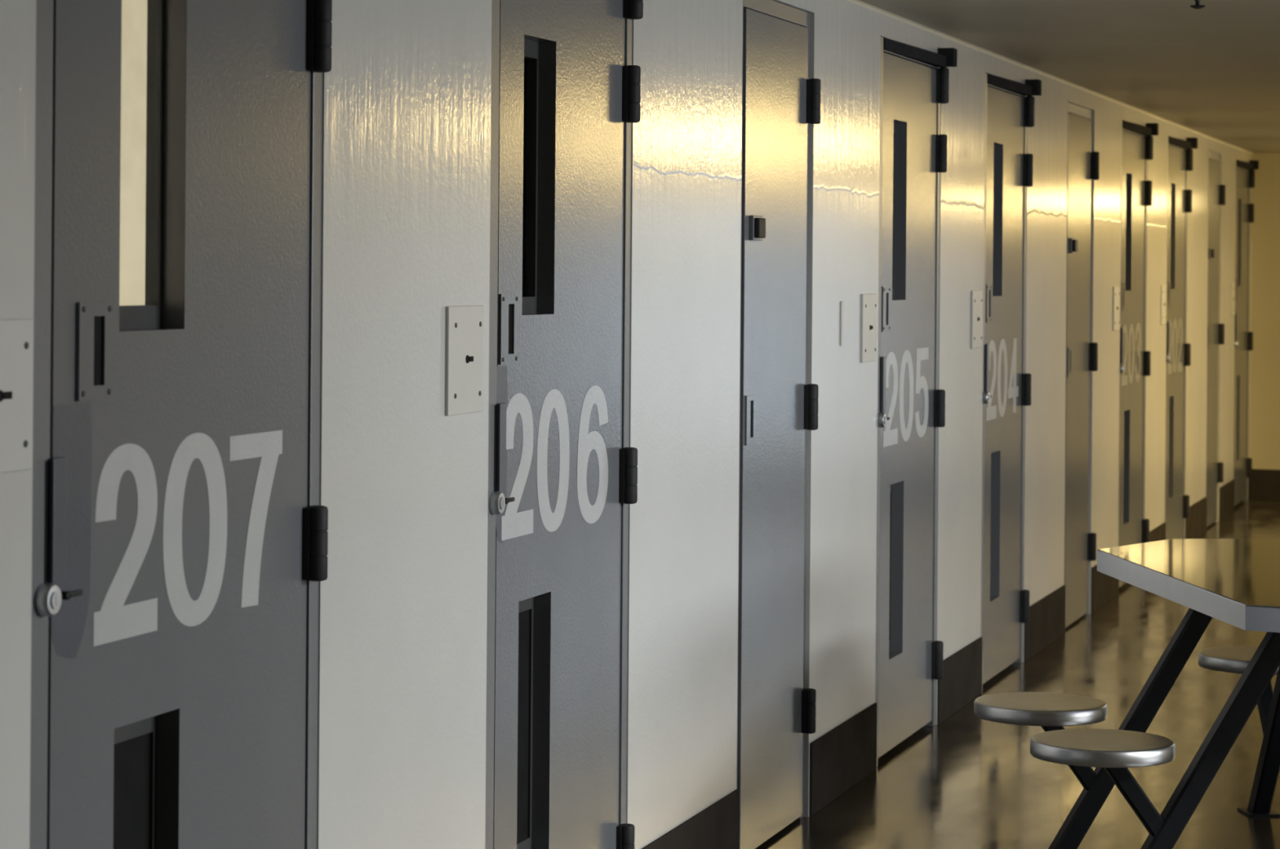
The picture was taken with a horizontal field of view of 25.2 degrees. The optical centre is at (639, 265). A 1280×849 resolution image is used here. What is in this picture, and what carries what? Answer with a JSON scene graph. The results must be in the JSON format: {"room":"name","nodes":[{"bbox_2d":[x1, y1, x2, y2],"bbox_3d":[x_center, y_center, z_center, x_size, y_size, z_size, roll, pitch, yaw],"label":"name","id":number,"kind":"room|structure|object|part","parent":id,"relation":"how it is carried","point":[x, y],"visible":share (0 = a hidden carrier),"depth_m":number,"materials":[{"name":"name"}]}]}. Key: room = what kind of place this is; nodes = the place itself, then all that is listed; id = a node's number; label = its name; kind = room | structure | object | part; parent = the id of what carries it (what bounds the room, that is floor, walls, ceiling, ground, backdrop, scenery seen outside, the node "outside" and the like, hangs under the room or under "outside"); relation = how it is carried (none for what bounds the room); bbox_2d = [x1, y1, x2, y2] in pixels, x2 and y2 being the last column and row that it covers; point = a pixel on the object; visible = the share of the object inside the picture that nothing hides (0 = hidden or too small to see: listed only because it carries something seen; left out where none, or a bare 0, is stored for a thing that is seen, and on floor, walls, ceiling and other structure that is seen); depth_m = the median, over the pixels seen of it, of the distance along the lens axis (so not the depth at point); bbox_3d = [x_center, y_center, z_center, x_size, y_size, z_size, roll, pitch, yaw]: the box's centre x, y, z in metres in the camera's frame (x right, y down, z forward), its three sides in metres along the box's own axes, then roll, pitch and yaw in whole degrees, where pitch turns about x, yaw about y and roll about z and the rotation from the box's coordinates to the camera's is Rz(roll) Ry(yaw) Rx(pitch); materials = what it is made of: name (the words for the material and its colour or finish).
{"room":"prison interior","nodes":[
{"label":"prison interior","id":0,"kind":"room"},
{"bbox_2d":[0,0,1252,848],"bbox_3d":[0.240,0.376,7.602,0.200,2.330,24.620,0,0,18],"label":"wall","id":1,"kind":"structure","parent":0,"point":[406,91],"depth_m":6.71,"materials":[{"name":"beige paint"}]},
{"bbox_2d":[0,318,33,473],"bbox_3d":[-0.861,0.175,3.838,0.009,0.206,0.184,0,0,18],"label":"plate","id":2,"kind":"object","parent":1,"relation":"attached to","point":[16,335],"visible":1,"depth_m":3.88,"materials":[{"name":"metal"}]},
{"bbox_2d":[29,0,332,848],"bbox_3d":[-0.751,0.395,4.417,0.246,2.276,0.962,0,0,18],"label":"door","id":3,"kind":"structure","parent":1,"relation":"in","point":[180,526],"depth_m":4.39,"materials":[{"name":"grey metal"}]},
{"bbox_3d":[-0.802,0.463,4.036,0.016,0.012,0.043,0,0,18],"label":"thumb pull","id":4,"kind":"part","parent":3,"relation":"part of","materials":[{"name":"brown metal"}]},
{"bbox_2d":[113,733,150,848],"bbox_3d":[-0.779,0.950,4.295,0.005,0.482,0.180,0,0,18],"label":"window pane","id":5,"kind":"object","parent":3,"relation":"attached to","point":[131,754],"depth_m":4.32,"materials":[{"name":"black glass"}]},
{"bbox_3d":[-0.768,-0.189,4.301,0.005,0.501,0.180,0,0,18],"label":"pane","id":6,"kind":"part","parent":3,"relation":"part of","materials":[{"name":"clear glass"}]},
{"bbox_2d":[444,305,484,416],"bbox_3d":[-0.334,0.179,5.475,0.009,0.206,0.184,0,0,18],"label":"plate","id":7,"kind":"object","parent":1,"relation":"attached to","point":[464,325],"visible":1,"depth_m":5.46,"materials":[{"name":"metal"}]},
{"bbox_2d":[484,0,643,848],"bbox_3d":[-0.223,0.399,6.057,0.246,2.276,0.897,0,0,18],"label":"door","id":8,"kind":"structure","parent":1,"relation":"in","point":[566,86],"depth_m":6.03,"materials":[{"name":"grey metal"}]},
{"bbox_3d":[-0.264,0.467,5.707,0.016,0.012,0.043,0,0,18],"label":"thumb pull","id":9,"kind":"part","parent":8,"relation":"part of","materials":[{"name":"brown metal"}]},
{"bbox_2d":[516,609,529,843],"bbox_3d":[-0.260,0.954,5.907,0.005,0.482,0.166,0,0,18],"label":"window pane","id":10,"kind":"object","parent":8,"relation":"attached to","point":[523,703],"depth_m":5.95,"materials":[{"name":"black glass"}]},
{"bbox_3d":[-0.249,-0.184,5.912,0.005,0.501,0.166,0,0,18],"label":"pane","id":11,"kind":"part","parent":8,"relation":"part of","materials":[{"name":"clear glass"}]},
{"bbox_3d":[-0.016,-0.613,6.423,0.048,0.120,0.040,0,0,18],"label":"pivot post","id":12,"kind":"part","parent":8,"relation":"part of","materials":[{"name":"brown metal"}]},
{"bbox_2d":[736,0,821,848],"bbox_3d":[0.290,0.416,7.693,0.220,2.250,0.734,0,0,18],"label":"door","id":13,"kind":"structure","parent":1,"relation":"in","point":[780,100],"depth_m":7.66,"materials":[{"name":"grey metal"}]},
{"bbox_2d":[840,301,843,346],"bbox_3d":[0.587,0.168,8.337,0.005,0.130,0.022,0,0,18],"label":"strip","id":14,"kind":"object","parent":1,"relation":"attached to","point":[841,302],"visible":1,"depth_m":8.33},
{"bbox_2d":[860,293,876,363],"bbox_3d":[0.692,0.187,8.659,0.009,0.206,0.184,0,0,18],"label":"plate","id":15,"kind":"object","parent":1,"relation":"attached to","point":[868,301],"visible":1,"depth_m":8.64,"materials":[{"name":"metal"}]},
{"bbox_2d":[875,36,957,766],"bbox_3d":[0.804,0.407,9.246,0.246,2.276,0.908,0,0,18],"label":"door","id":16,"kind":"structure","parent":1,"relation":"in","point":[914,82],"depth_m":9.24,"materials":[{"name":"grey metal"}]},
{"bbox_3d":[0.887,-0.684,9.213,0.032,0.038,0.784,0,0,18],"label":"closer arm","id":17,"kind":"part","parent":16,"relation":"part of","materials":[{"name":"paint"}]},
{"bbox_3d":[1.013,-0.605,9.617,0.048,0.120,0.040,0,0,18],"label":"pivot post","id":18,"kind":"part","parent":16,"relation":"part of","materials":[{"name":"brown metal"}]},
{"bbox_2d":[641,477,1250,848],"bbox_3d":[0.330,1.439,7.568,0.007,0.205,24.616,0,0,18],"label":"baseboard","id":19,"kind":"structure","parent":1,"relation":"attached to","point":[842,757],"depth_m":8.70,"materials":[{"name":"brown plastic"}]},
{"bbox_2d":[970,290,982,348],"bbox_3d":[1.205,0.192,10.251,0.009,0.206,0.184,0,0,18],"label":"plate","id":20,"kind":"object","parent":1,"relation":"attached to","point":[976,296],"visible":1,"depth_m":10.23,"materials":[{"name":"metal"}]},
{"bbox_2d":[980,72,1041,688],"bbox_3d":[1.311,0.411,10.819,0.246,2.276,0.869,0,0,18],"label":"door","id":21,"kind":"structure","parent":1,"relation":"in","point":[1009,110],"depth_m":10.82,"materials":[{"name":"grey metal"}]},
{"bbox_3d":[1.394,-0.681,10.786,0.032,0.038,0.744,0,0,18],"label":"closer arm","id":22,"kind":"part","parent":21,"relation":"part of","materials":[{"name":"paint"}]},
{"bbox_3d":[1.514,-0.601,11.172,0.048,0.120,0.040,0,0,18],"label":"pivot post","id":23,"kind":"part","parent":21,"relation":"part of","materials":[{"name":"brown metal"}]},
{"bbox_2d":[847,0,1253,154],"bbox_3d":[0.349,-0.783,7.570,0.010,0.010,24.620,0,0,18],"label":"trim","id":24,"kind":"structure","parent":1,"relation":"attached to","point":[856,2],"depth_m":10.92,"materials":[{"name":"grey metal"}]},
{"bbox_2d":[1064,102,1099,627],"bbox_3d":[1.835,0.428,12.487,0.220,2.250,0.721,0,0,18],"label":"door","id":25,"kind":"structure","parent":1,"relation":"in","point":[1083,164],"depth_m":12.47,"materials":[{"name":"grey metal"}]},
{"bbox_3d":[1.815,0.428,12.493,0.178,2.250,0.721,0,0,18],"label":"frame","id":26,"kind":"part","parent":25,"relation":"part of","materials":[{"name":"grey metal"}]},
{"bbox_2d":[1112,286,1119,330],"bbox_3d":[2.235,0.200,13.448,0.009,0.206,0.184,0,0,18],"label":"plate","id":27,"kind":"object","parent":1,"relation":"attached to","point":[1116,290],"visible":1,"depth_m":13.43,"materials":[{"name":"metal"}]},
{"bbox_2d":[1118,120,1158,587],"bbox_3d":[2.347,0.419,14.033,0.246,2.276,0.904,0,0,18],"label":"door","id":28,"kind":"structure","parent":1,"relation":"in","point":[1136,140],"depth_m":14.05,"materials":[{"name":"grey metal"}]},
{"bbox_3d":[2.319,0.432,14.041,0.188,2.250,0.904,0,0,18],"label":"frame","id":29,"kind":"part","parent":28,"relation":"part of","materials":[{"name":"grey metal"}]},
{"bbox_3d":[2.430,-0.672,13.999,0.032,0.038,0.780,0,0,18],"label":"closer arm","id":30,"kind":"part","parent":28,"relation":"part of","materials":[{"name":"paint"}]},
{"bbox_3d":[2.555,-0.593,14.402,0.048,0.120,0.040,0,0,18],"label":"pivot post","id":31,"kind":"part","parent":28,"relation":"part of","materials":[{"name":"brown metal"}]},
{"bbox_2d":[1160,284,1166,324],"bbox_3d":[2.747,0.204,15.037,0.009,0.206,0.184,0,0,18],"label":"plate","id":32,"kind":"object","parent":1,"relation":"attached to","point":[1163,287],"visible":1,"depth_m":15.02,"materials":[{"name":"metal"}]},
{"bbox_2d":[1164,135,1197,539],"bbox_3d":[2.852,0.423,15.600,0.246,2.276,0.859,0,0,18],"label":"door","id":33,"kind":"structure","parent":1,"relation":"in","point":[1180,152],"depth_m":15.63,"materials":[{"name":"grey metal"}]},
{"bbox_3d":[2.824,0.436,15.609,0.188,2.250,0.859,0,0,18],"label":"frame","id":34,"kind":"part","parent":33,"relation":"part of","materials":[{"name":"grey metal"}]},
{"bbox_3d":[2.935,-0.668,15.567,0.032,0.038,0.734,0,0,18],"label":"closer arm","id":35,"kind":"part","parent":33,"relation":"part of","materials":[{"name":"paint"}]},
{"bbox_3d":[3.053,-0.589,15.948,0.048,0.120,0.040,0,0,18],"label":"pivot post","id":36,"kind":"part","parent":33,"relation":"part of","materials":[{"name":"brown metal"}]},
{"bbox_2d":[1205,151,1225,527],"bbox_3d":[3.376,0.440,17.270,0.220,2.250,0.679,0,0,18],"label":"door","id":37,"kind":"structure","parent":1,"relation":"in","point":[1216,193],"depth_m":17.27,"materials":[{"name":"grey metal"}]},
{"bbox_3d":[3.356,0.440,17.277,0.178,2.250,0.679,0,0,18],"label":"frame","id":38,"kind":"part","parent":37,"relation":"part of","materials":[{"name":"grey metal"}]},
{"bbox_2d":[1231,283,1235,315],"bbox_3d":[3.765,0.212,18.197,0.009,0.206,0.184,0,0,18],"label":"plate","id":39,"kind":"object","parent":1,"relation":"attached to","point":[1233,285],"visible":1,"depth_m":18.17,"materials":[{"name":"metal"}]},
{"bbox_2d":[1233,159,1258,506],"bbox_3d":[3.876,0.431,18.780,0.246,2.276,0.899,0,0,18],"label":"door","id":40,"kind":"structure","parent":1,"relation":"in","point":[1245,171],"depth_m":18.83,"materials":[{"name":"grey metal"}]},
{"bbox_3d":[3.849,0.444,18.789,0.188,2.250,0.899,0,0,18],"label":"frame","id":41,"kind":"part","parent":40,"relation":"part of","materials":[{"name":"grey metal"}]},
{"bbox_3d":[3.959,-0.660,18.747,0.032,0.038,0.774,0,0,18],"label":"closer arm","id":42,"kind":"part","parent":40,"relation":"part of","materials":[{"name":"paint"}]},
{"bbox_3d":[4.083,-0.581,19.147,0.048,0.120,0.040,0,0,18],"label":"pivot post","id":43,"kind":"part","parent":40,"relation":"part of","materials":[{"name":"brown metal"}]},
{"bbox_2d":[755,499,1279,848],"bbox_3d":[2.911,1.637,6.791,11.000,0.150,25.120,0,0,18],"label":"floor","id":44,"kind":"structure","parent":0,"point":[966,780],"depth_m":8.87,"materials":[{"name":"concrete"}]},
{"bbox_2d":[973,538,1279,848],"bbox_3d":[2.168,1.156,7.052,2.350,0.800,2.350,0,0,39],"label":"dining table","id":45,"kind":"object","parent":44,"relation":"on","point":[1235,582],"visible":1,"depth_m":7.07,"materials":[{"name":"silver metal"}]},
{"bbox_3d":[1.008,1.120,7.221,0.332,0.046,0.332,0,0,-6],"label":"stool seat","id":46,"kind":"part","parent":45,"relation":"part of","materials":[{"name":"silver metal"}]},
{"bbox_3d":[1.071,1.120,6.641,0.332,0.046,0.332,0,0,-6],"label":"stool seat","id":47,"kind":"part","parent":45,"relation":"part of","materials":[{"name":"silver metal"}]},
{"bbox_3d":[1.244,1.175,7.247,0.499,0.736,0.052,0,0,-6],"label":"leg","id":48,"kind":"part","parent":45,"relation":"part of","materials":[{"name":"black metal"}]},
{"bbox_3d":[1.306,1.175,6.666,0.499,0.736,0.052,0,0,-6],"label":"leg","id":49,"kind":"part","parent":45,"relation":"part of","materials":[{"name":"black metal"}]},
{"bbox_3d":[1.756,1.126,8.149,0.332,0.046,0.332,0,0,-6],"label":"stool seat","id":50,"kind":"part","parent":45,"relation":"part of","materials":[{"name":"silver metal"}]},
{"bbox_3d":[1.755,1.550,8.133,0.090,0.006,0.110,0,0,-6],"label":"foot plate","id":51,"kind":"part","parent":45,"relation":"part of","materials":[{"name":"black metal"}]},
{"bbox_3d":[1.781,1.179,7.913,0.052,0.736,0.499,0,0,-6],"label":"leg","id":52,"kind":"part","parent":45,"relation":"part of","materials":[{"name":"black metal"}]},
{"bbox_2d":[859,0,1279,152],"bbox_3d":[2.930,-0.843,6.791,11.000,0.150,25.120,0,0,18],"label":"ceiling","id":53,"kind":"structure","parent":0,"point":[1213,70],"depth_m":10.17,"materials":[{"name":"paint"}]},
{"bbox_2d":[1190,0,1205,8],"bbox_3d":[1.575,-0.753,8.099,0.056,0.052,0.056,0,0,18],"label":"sprinkler head","id":54,"kind":"object","parent":53,"relation":"attached to","point":[1197,6],"visible":1,"depth_m":8.09},
{"bbox_2d":[1249,152,1279,469],"bbox_3d":[6.616,0.426,18.586,10.800,2.330,0.200,0,0,18],"label":"wall","id":55,"kind":"structure","parent":0,"point":[1264,422],"depth_m":19.26,"materials":[{"name":"beige paint"}]},
{"bbox_2d":[1250,469,1279,500],"bbox_3d":[7.912,1.499,18.056,7.992,0.205,0.008,0,0,18],"label":"baseboard","id":56,"kind":"structure","parent":55,"relation":"attached to","point":[1264,483],"depth_m":19.25,"materials":[{"name":"brown plastic"}]}
]}

